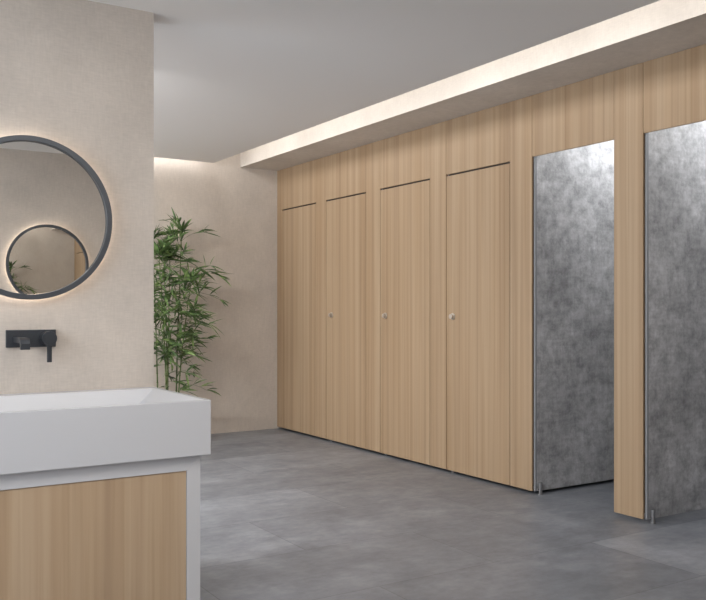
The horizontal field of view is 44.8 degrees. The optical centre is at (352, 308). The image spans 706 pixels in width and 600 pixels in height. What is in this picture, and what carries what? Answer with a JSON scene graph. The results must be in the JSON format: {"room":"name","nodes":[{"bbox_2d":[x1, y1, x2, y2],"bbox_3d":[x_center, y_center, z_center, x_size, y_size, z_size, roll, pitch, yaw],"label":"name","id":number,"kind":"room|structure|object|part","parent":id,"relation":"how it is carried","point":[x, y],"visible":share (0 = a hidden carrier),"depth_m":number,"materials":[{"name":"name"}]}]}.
{"room":"public restroom","nodes":[
{"label":"public restroom","id":0,"kind":"room"},
{"bbox_2d":[0,0,153,393],"bbox_3d":[-2.107,-0.080,3.016,2.845,2.400,0.150,0,0,-32],"label":"wall","id":1,"kind":"structure","parent":0,"point":[78,75],"depth_m":3.57,"materials":[{"name":"beige paint"}]},
{"bbox_2d":[6,329,56,361],"bbox_3d":[-1.251,0.150,3.372,0.191,0.130,0.160,0,0,-32],"label":"tap","id":2,"kind":"object","parent":1,"relation":"attached to","point":[24,339],"visible":1,"depth_m":3.42,"materials":[{"name":"grey metal"}]},
{"bbox_3d":[-1.291,0.136,3.339,0.035,0.044,0.148,0,0,-32],"label":"spout","id":3,"kind":"part","parent":2,"relation":"part of","materials":[{"name":"grey metal"}]},
{"bbox_3d":[-1.290,0.120,3.434,0.191,0.070,0.012,0,0,-32],"label":"wall plate","id":4,"kind":"part","parent":2,"relation":"part of","materials":[{"name":"grey metal"}]},
{"bbox_3d":[-1.223,0.120,3.441,0.058,0.058,0.048,0,0,-32],"label":"handle","id":5,"kind":"part","parent":2,"relation":"part of","materials":[{"name":"grey metal"}]},
{"bbox_3d":[-1.214,0.175,3.428,0.018,0.080,0.012,0,0,-32],"label":"lever","id":6,"kind":"part","parent":2,"relation":"part of","materials":[{"name":"grey metal"}]},
{"bbox_2d":[0,135,111,299],"bbox_3d":[-1.288,-0.360,3.412,0.650,0.650,0.049,0,0,-32],"label":"round mirror","id":7,"kind":"object","parent":1,"relation":"attached to","point":[56,212],"visible":1,"depth_m":3.44,"materials":[{"name":"grey mirror"}]},
{"bbox_2d":[154,154,281,433],"bbox_3d":[-2.246,-0.330,7.093,7.150,2.900,0.100,0,0,-32],"label":"wall","id":8,"kind":"structure","parent":0,"point":[236,202],"depth_m":7.75,"materials":[{"name":"beige paint"}]},
{"bbox_2d":[240,0,705,170],"bbox_3d":[1.791,-1.532,5.261,2.065,0.495,7.300,0,0,-32],"label":"ceiling soffit","id":9,"kind":"structure","parent":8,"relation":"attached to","point":[661,28],"depth_m":4.91,"materials":[{"name":"paint"}]},
{"bbox_2d":[89,0,659,162],"bbox_3d":[-1.250,-1.300,3.278,4.575,0.040,7.180,0,0,-32],"label":"ceiling","id":10,"kind":"structure","parent":0,"point":[232,77],"depth_m":4.29,"materials":[{"name":"white paint"}]},
{"bbox_2d":[200,428,705,599],"bbox_3d":[-0.276,1.170,3.961,7.150,0.100,7.500,0,0,-32],"label":"floor","id":11,"kind":"structure","parent":0,"point":[286,514],"depth_m":4.27,"materials":[{"name":"grey stone"}]},
{"bbox_2d":[0,456,199,599],"bbox_3d":[-1.139,0.831,3.169,0.970,0.579,0.618,0,0,-32],"label":"vanity unit","id":12,"kind":"object","parent":11,"relation":"on","point":[122,531],"visible":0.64,"depth_m":2.98,"materials":[{"name":"brown wood"}]},
{"bbox_2d":[0,387,210,474],"bbox_3d":[-1.133,0.439,3.159,1.036,0.203,0.644,0,0,-32],"label":"basin","id":13,"kind":"object","parent":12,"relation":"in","point":[56,430],"visible":1,"depth_m":3.00,"materials":[{"name":"white ceramic"}]},
{"bbox_2d":[154,207,230,395],"bbox_3d":[-1.486,0.144,7.047,1.007,1.952,0.710,0,0,-43],"label":"bamboo","id":14,"kind":"object","parent":11,"relation":"on","point":[165,249],"visible":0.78,"depth_m":7.04,"materials":[{"name":"green plant"}]},
{"bbox_3d":[-1.521,0.111,6.933,0.466,1.438,0.430,0,0,-21],"label":"stem","id":15,"kind":"part","parent":14,"relation":"part of","materials":[{"name":"green plant"}]},
{"bbox_3d":[-1.572,0.086,6.998,0.338,1.488,0.463,0,0,41],"label":"stem","id":16,"kind":"part","parent":14,"relation":"part of","materials":[{"name":"green plant"}]},
{"bbox_3d":[-1.566,0.137,7.040,0.558,1.386,0.236,0,0,-27],"label":"stem","id":17,"kind":"part","parent":14,"relation":"part of","materials":[{"name":"green plant"}]},
{"bbox_3d":[-1.499,0.163,7.013,0.641,1.334,0.351,0,0,-32],"label":"stem","id":18,"kind":"part","parent":14,"relation":"part of","materials":[{"name":"green plant"}]},
{"bbox_3d":[-1.397,0.238,7.008,0.355,1.184,0.502,0,0,38],"label":"stem","id":19,"kind":"part","parent":14,"relation":"part of","materials":[{"name":"green plant"}]},
{"bbox_2d":[277,157,326,438],"bbox_3d":[-0.458,-0.092,7.626,0.025,2.384,0.900,0,0,-32],"label":"stall","id":20,"kind":"object","parent":11,"relation":"on","point":[301,188],"visible":1,"depth_m":7.60,"materials":[{"name":"brown wood"}]},
{"bbox_3d":[-0.676,-0.092,7.962,0.013,2.384,0.098,0,0,-32],"label":"filler panel","id":21,"kind":"part","parent":20,"relation":"part of","materials":[{"name":"brown wood"}]},
{"bbox_3d":[-0.482,-1.099,7.653,0.013,0.370,0.630,0,0,-32],"label":"header panel","id":22,"kind":"part","parent":20,"relation":"part of","materials":[{"name":"brown wood"}]},
{"bbox_3d":[-0.482,0.099,7.653,0.013,2.002,0.623,0,0,-32],"label":"door","id":23,"kind":"part","parent":20,"relation":"part of","materials":[{"name":"brown wood"}]},
{"bbox_3d":[-0.268,-0.092,7.314,0.013,2.384,0.168,0,0,-32],"label":"post panel","id":24,"kind":"part","parent":20,"relation":"part of","materials":[{"name":"brown wood"}]},
{"bbox_2d":[326,141,381,451],"bbox_3d":[0.693,-0.082,7.335,1.712,2.404,0.814,0,0,-32],"label":"stall","id":25,"kind":"object","parent":11,"relation":"on","point":[353,189],"visible":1,"depth_m":6.87,"materials":[{"name":"brown wood"}]},
{"bbox_3d":[-0.058,-1.099,6.979,0.013,0.370,0.617,0,0,-32],"label":"header panel","id":26,"kind":"part","parent":25,"relation":"part of","materials":[{"name":"brown wood"}]},
{"bbox_3d":[-0.058,0.099,6.979,0.013,2.002,0.610,0,0,-32],"label":"door","id":27,"kind":"part","parent":25,"relation":"part of","materials":[{"name":"brown wood"}]},
{"bbox_3d":[0.159,-0.092,6.634,0.013,2.384,0.194,0,0,-32],"label":"post panel","id":28,"kind":"part","parent":25,"relation":"part of","materials":[{"name":"brown wood"}]},
{"bbox_2d":[380,121,447,468],"bbox_3d":[1.125,-0.082,6.648,1.712,2.404,0.806,0,0,-32],"label":"stall","id":29,"kind":"object","parent":11,"relation":"on","point":[413,177],"visible":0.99,"depth_m":6.18,"materials":[{"name":"brown wood"}]},
{"bbox_3d":[0.379,-1.099,6.284,0.013,0.370,0.625,0,0,-32],"label":"header panel","id":30,"kind":"part","parent":29,"relation":"part of","materials":[{"name":"brown wood"}]},
{"bbox_3d":[0.379,0.099,6.284,0.013,2.002,0.618,0,0,-32],"label":"door","id":31,"kind":"part","parent":29,"relation":"part of","materials":[{"name":"brown wood"}]},
{"bbox_3d":[0.594,-0.092,5.943,0.013,2.384,0.178,0,0,-32],"label":"post panel","id":32,"kind":"part","parent":29,"relation":"part of","materials":[{"name":"brown wood"}]},
{"bbox_2d":[446,95,533,490],"bbox_3d":[1.561,-0.082,5.955,1.712,2.404,0.826,0,0,-32],"label":"stall","id":33,"kind":"object","parent":11,"relation":"on","point":[490,161],"visible":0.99,"depth_m":5.47,"materials":[{"name":"brown wood"}]},
{"bbox_3d":[0.666,0.054,5.793,0.024,0.046,0.046,0,0,-32],"label":"lock knob","id":34,"kind":"part","parent":33,"relation":"part of","materials":[{"name":"silver metal"}]},
{"bbox_3d":[0.811,-1.099,5.597,0.013,0.370,0.634,0,0,-32],"label":"header panel","id":35,"kind":"part","parent":33,"relation":"part of","materials":[{"name":"brown wood"}]},
{"bbox_3d":[0.811,0.099,5.597,0.013,2.002,0.627,0,0,-32],"label":"door","id":36,"kind":"part","parent":33,"relation":"part of","materials":[{"name":"brown wood"}]},
{"bbox_3d":[1.032,-0.092,5.246,0.013,2.384,0.190,0,0,-32],"label":"post panel","id":37,"kind":"part","parent":33,"relation":"part of","materials":[{"name":"brown wood"}]},
{"bbox_2d":[532,63,644,518],"bbox_3d":[2.010,-0.082,5.265,1.688,2.404,0.814,0,0,-32],"label":"stall","id":38,"kind":"object","parent":11,"relation":"on","point":[588,137],"visible":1,"depth_m":5.20,"materials":[{"name":"brown wood"}]},
{"bbox_3d":[1.250,-1.099,4.900,0.013,0.370,0.622,0,0,-32],"label":"header panel","id":39,"kind":"part","parent":38,"relation":"part of","materials":[{"name":"brown wood"}]},
{"bbox_3d":[1.467,-0.092,4.555,0.013,2.384,0.190,0,0,-32],"label":"post panel","id":40,"kind":"part","parent":38,"relation":"part of","materials":[{"name":"brown wood"}]},
{"bbox_2d":[643,44,705,523],"bbox_3d":[2.445,-0.082,4.573,1.688,2.404,0.815,0,0,-32],"label":"stall","id":41,"kind":"object","parent":11,"relation":"on","point":[674,85],"visible":1,"depth_m":4.55,"materials":[{"name":"brown wood"}]},
{"bbox_3d":[1.685,-1.099,4.208,0.013,0.370,0.623,0,0,-32],"label":"header panel","id":42,"kind":"part","parent":41,"relation":"part of","materials":[{"name":"brown wood"}]}
]}

